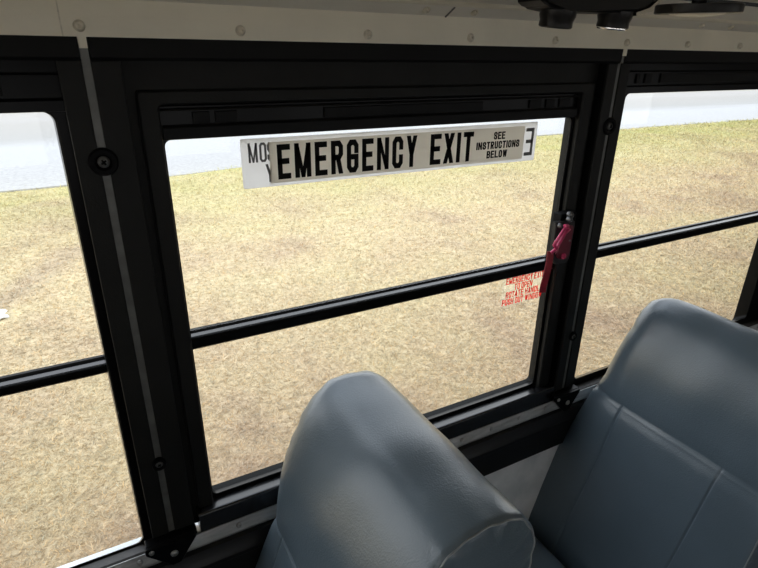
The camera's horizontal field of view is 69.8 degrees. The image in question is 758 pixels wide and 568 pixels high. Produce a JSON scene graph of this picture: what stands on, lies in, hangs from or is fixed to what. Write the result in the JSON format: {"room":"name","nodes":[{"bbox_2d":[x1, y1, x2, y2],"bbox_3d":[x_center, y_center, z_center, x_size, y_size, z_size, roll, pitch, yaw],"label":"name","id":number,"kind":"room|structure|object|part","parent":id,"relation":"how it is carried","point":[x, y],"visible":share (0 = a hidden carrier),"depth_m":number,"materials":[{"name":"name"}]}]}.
{"room":"transit interior","nodes":[
{"label":"transit interior","id":0,"kind":"room"},
{"bbox_2d":[56,398,586,567],"bbox_3d":[0.466,0.608,1.506,7.350,0.710,0.093,-12,26,-27],"label":"wall","id":1,"kind":"structure","parent":0,"point":[517,459],"depth_m":1.26,"materials":[{"name":"silver metal"}]},
{"bbox_2d":[0,60,151,567],"bbox_3d":[-0.745,0.179,0.594,0.840,0.794,0.056,-12,26,-27],"label":"window","id":2,"kind":"structure","parent":1,"relation":"in","point":[26,86],"depth_m":0.73,"materials":[{"name":"black metal"}]},
{"bbox_3d":[-0.736,-0.136,0.453,0.840,0.016,0.013,-12,26,-27],"label":"pull rail","id":3,"kind":"part","parent":2,"relation":"part of","materials":[{"name":"black metal"}]},
{"bbox_3d":[-0.715,0.181,0.628,0.726,0.018,0.027,-12,26,-27],"label":"rail","id":4,"kind":"part","parent":2,"relation":"part of","materials":[{"name":"black metal"}]},
{"bbox_2d":[56,37,196,564],"bbox_3d":[-0.355,0.085,0.787,0.082,0.806,0.095,-12,26,-27],"label":"pillar","id":5,"kind":"structure","parent":1,"relation":"attached to","point":[93,92],"depth_m":0.73,"materials":[{"name":"black metal"}]},
{"bbox_2d":[88,148,118,175],"bbox_3d":[-0.337,-0.149,0.665,0.034,0.034,0.007,-12,26,-27],"label":"washer","id":6,"kind":"object","parent":5,"relation":"in","point":[101,161],"depth_m":0.66,"materials":[{"name":"black rubber"}]},
{"bbox_3d":[-0.324,0.095,0.785,0.032,0.774,0.006,-12,26,-27],"label":"plate","id":7,"kind":"part","parent":5,"relation":"part of","materials":[{"name":"black metal"}]},
{"bbox_2d":[152,457,166,470],"bbox_3d":[-0.344,0.282,0.849,0.022,0.022,0.007,-12,26,-27],"label":"washer","id":8,"kind":"object","parent":5,"relation":"in","point":[158,463],"depth_m":0.85,"materials":[{"name":"black metal"}]},
{"bbox_3d":[-0.342,0.444,0.902,0.080,0.051,0.008,-12,26,-27],"label":"foot plate","id":9,"kind":"part","parent":5,"relation":"part of","materials":[{"name":"black metal"}]},
{"bbox_2d":[120,61,599,531],"bbox_3d":[0.045,0.004,0.996,0.842,0.771,0.060,-12,26,-27],"label":"window","id":10,"kind":"structure","parent":1,"relation":"in","point":[167,100],"depth_m":0.87,"materials":[{"name":"black paint"}]},
{"bbox_3d":[0.048,-0.264,0.879,0.754,0.020,0.010,-12,26,-27],"label":"pull rail","id":11,"kind":"part","parent":10,"relation":"part of","materials":[{"name":"black metal"}]},
{"bbox_3d":[0.039,0.019,1.011,0.757,0.024,0.027,-12,26,-27],"label":"rail","id":12,"kind":"part","parent":10,"relation":"part of","materials":[{"name":"black metal"}]},
{"bbox_3d":[0.046,0.333,1.126,0.822,0.048,0.038,-12,26,-27],"label":"rail","id":13,"kind":"part","parent":10,"relation":"part of","materials":[{"name":"black metal"}]},
{"bbox_2d":[240,122,537,188],"bbox_3d":[0.051,-0.224,0.915,0.570,0.072,0.001,-12,26,-27],"label":"decal","id":14,"kind":"object","parent":10,"relation":"attached to","point":[255,161],"visible":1,"depth_m":0.84,"materials":[{"name":"grey"}]},
{"bbox_2d":[268,126,524,183],"bbox_3d":[0.056,-0.223,0.916,0.496,0.061,0.002,-12,26,-27],"label":"label","id":15,"kind":"object","parent":10,"relation":"attached to","point":[297,160],"visible":1,"depth_m":0.90,"materials":[{"name":"white paper"}]},
{"bbox_2d":[502,271,543,305],"bbox_3d":[0.312,0.007,1.178,0.117,0.073,0.001,-12,26,-27],"label":"decal","id":16,"kind":"object","parent":10,"relation":"attached to","point":[526,277],"visible":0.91,"depth_m":1.18,"materials":[{"name":"red"}]},
{"bbox_2d":[539,210,575,292],"bbox_3d":[0.366,-0.067,1.116,0.043,0.164,0.094,17,28,33],"label":"handle","id":17,"kind":"object","parent":10,"relation":"attached to","point":[563,223],"visible":1,"depth_m":1.09,"materials":[{"name":"red plastic"}]},
{"bbox_3d":[0.364,-0.091,1.082,0.056,0.059,0.015,-18,29,-37],"label":"lever","id":18,"kind":"part","parent":17,"relation":"part of","materials":[{"name":"plastic"}]},
{"bbox_3d":[0.372,-0.085,1.110,0.055,0.093,0.012,-12,26,-27],"label":"backing plate","id":19,"kind":"part","parent":17,"relation":"part of","materials":[{"name":"metal"}]},
{"bbox_2d":[108,324,757,567],"bbox_3d":[0.477,0.274,1.352,7.350,0.030,0.042,-12,26,-27],"label":"trim","id":20,"kind":"structure","parent":1,"relation":"on","point":[211,535],"depth_m":0.98,"materials":[{"name":"metal"}]},
{"bbox_2d":[548,49,630,410],"bbox_3d":[0.436,-0.077,1.192,0.082,0.806,0.095,-12,26,-27],"label":"pillar","id":21,"kind":"structure","parent":1,"relation":"attached to","point":[612,80],"depth_m":1.15,"materials":[{"name":"black metal"}]},
{"bbox_3d":[0.449,0.283,1.307,0.080,0.051,0.008,-12,26,-27],"label":"foot plate","id":22,"kind":"part","parent":21,"relation":"part of","materials":[{"name":"black metal"}]},
{"bbox_2d":[569,331,576,340],"bbox_3d":[0.447,0.121,1.254,0.022,0.022,0.007,-12,26,-27],"label":"washer","id":23,"kind":"object","parent":21,"relation":"in","point":[572,334],"depth_m":1.25,"materials":[{"name":"black rubber"}]},
{"bbox_2d":[603,117,615,134],"bbox_3d":[0.454,-0.310,1.070,0.034,0.034,0.007,-12,26,-27],"label":"washer","id":24,"kind":"object","parent":21,"relation":"in","point":[609,123],"depth_m":1.07,"materials":[{"name":"black rubber"}]},
{"bbox_2d":[573,64,757,389],"bbox_3d":[0.836,-0.142,1.403,0.848,0.794,0.056,-12,26,-27],"label":"window","id":25,"kind":"structure","parent":1,"relation":"in","point":[643,78],"depth_m":1.26,"materials":[{"name":"black metal"}]},
{"bbox_3d":[0.808,-0.138,1.405,0.744,0.024,0.027,-12,26,-27],"label":"rail","id":26,"kind":"part","parent":25,"relation":"part of","materials":[{"name":"black metal"}]},
{"bbox_3d":[0.844,-0.458,1.262,0.848,0.016,0.013,-12,26,-27],"label":"pull rail","id":27,"kind":"part","parent":25,"relation":"part of","materials":[{"name":"black metal"}]},
{"bbox_2d":[140,0,757,31],"bbox_3d":[1.057,-0.182,0.038,7.350,0.334,2.383,-12,26,-27],"label":"ceiling","id":28,"kind":"structure","parent":0,"point":[747,21],"depth_m":0.81,"materials":[{"name":"paint"}]},
{"bbox_2d":[518,0,661,30],"bbox_3d":[0.261,-0.398,0.655,0.212,0.169,0.051,-12,26,-27],"label":"ceiling vent","id":29,"kind":"object","parent":28,"relation":"in","point":[617,15],"visible":1,"depth_m":0.66,"materials":[{"name":"black plastic"}]},
{"bbox_3d":[0.333,-0.362,0.715,0.045,0.021,0.051,-12,26,-27],"label":"edge trim","id":30,"kind":"part","parent":29,"relation":"part of","materials":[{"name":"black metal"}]},
{"bbox_2d":[654,0,744,16],"bbox_3d":[0.304,-0.344,0.481,0.076,0.194,0.076,-12,26,-27],"label":"dome lamp","id":31,"kind":"object","parent":28,"relation":"attached to","point":[696,8],"visible":1,"depth_m":0.49,"materials":[{"name":"black plastic"}]},
{"bbox_3d":[0.304,-0.349,0.479,0.013,0.183,0.013,-15,28,-33],"label":"mounting stem","id":32,"kind":"part","parent":31,"relation":"part of","materials":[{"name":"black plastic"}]},
{"bbox_3d":[0.526,-0.502,0.948,7.350,0.012,0.010,-12,26,-27],"label":"moulding","id":33,"kind":"part","parent":28,"relation":"part of","materials":[{"name":"beige metal"}]},
{"bbox_3d":[1.021,1.369,0.726,7.350,0.060,2.370,-12,26,-27],"label":"floor","id":34,"kind":"structure","parent":0,"visible":0},
{"bbox_2d":[255,370,534,567],"bbox_3d":[-0.281,0.715,0.830,0.821,1.025,0.460,-12,26,-27],"label":"seat","id":35,"kind":"object","parent":34,"relation":"on","point":[367,480],"visible":1,"depth_m":0.71,"materials":[{"name":"grey leather"}]},
{"bbox_3d":[0.046,0.616,0.702,0.317,0.726,0.010,-12,26,-27],"label":"panel","id":36,"kind":"part","parent":35,"relation":"part of","materials":[{"name":"grey leather"}]},
{"bbox_2d":[529,298,757,567],"bbox_3d":[0.389,0.591,1.150,0.768,1.020,0.484,-12,26,-27],"label":"seat","id":37,"kind":"object","parent":34,"relation":"on","point":[657,467],"visible":0.95,"depth_m":1.13,"materials":[{"name":"grey leather"}]},
{"bbox_2d":[530,537,565,567],"bbox_3d":[0.264,0.767,1.129,0.465,0.139,0.424,-12,26,-27],"label":"cushion","id":38,"kind":"object","parent":37,"relation":"on","point":[542,557],"depth_m":1.26,"materials":[{"name":"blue leather"}]},
{"bbox_3d":[0.724,0.495,1.014,0.262,0.720,0.009,-12,26,-27],"label":"panel","id":39,"kind":"part","parent":37,"relation":"part of","materials":[{"name":"grey leather"}]},
{"label":"outside","id":40,"kind":"structure","parent":0,"visible":0},
{"bbox_2d":[0,89,757,192],"bbox_3d":[-1.326,-16.853,46.073,95.000,0.320,62.930,-12,26,-27],"label":"road","id":41,"kind":"structure","parent":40,"point":[30,156],"depth_m":17.28,"materials":[{"name":"grey asphalt"}]},
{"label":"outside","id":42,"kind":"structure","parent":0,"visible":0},
{"bbox_2d":[0,118,757,567],"bbox_3d":[18.708,-2.417,12.675,95.000,0.032,28.000,-12,26,-27],"label":"ground","id":43,"kind":"structure","parent":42,"point":[176,195],"depth_m":6.14,"materials":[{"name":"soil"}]},
{"bbox_2d":[0,309,8,319],"bbox_3d":[-3.786,0.304,5.355,0.231,0.105,0.181,-12,26,-27],"label":"paper scrap","id":44,"kind":"object","parent":43,"relation":"on","point":[2,311],"visible":1,"depth_m":5.36,"materials":[{"name":"white paper"}]},
{"bbox_3d":[0.445,0.290,1.422,7.350,1.811,0.015,-12,26,-27],"label":"wall","id":45,"kind":"structure","parent":0,"visible":0},
{"bbox_2d":[0,35,80,60],"bbox_3d":[-1.548,-0.034,0.028,2.726,0.025,0.073,-12,26,-27],"label":"trim","id":46,"kind":"structure","parent":45,"relation":"attached to","point":[12,47],"depth_m":0.59,"materials":[{"name":"black metal"}]},
{"bbox_2d":[86,37,623,62],"bbox_3d":[0.046,-0.358,0.844,0.894,0.025,0.073,-12,26,-27],"label":"trim","id":47,"kind":"structure","parent":45,"relation":"attached to","point":[99,48],"depth_m":0.74,"materials":[{"name":"black metal"}]},
{"bbox_2d":[0,0,757,51],"bbox_3d":[0.481,-0.474,1.047,7.350,0.039,0.085,-12,26,-27],"label":"trim","id":48,"kind":"structure","parent":45,"relation":"attached to","point":[78,18],"depth_m":0.72,"materials":[{"name":"beige paint"}]},
{"bbox_2d":[623,49,757,63],"bbox_3d":[2.071,-0.771,1.881,3.711,0.025,0.073,-12,26,-27],"label":"trim","id":49,"kind":"structure","parent":45,"relation":"attached to","point":[634,56],"depth_m":1.10,"materials":[{"name":"black metal"}]}
]}

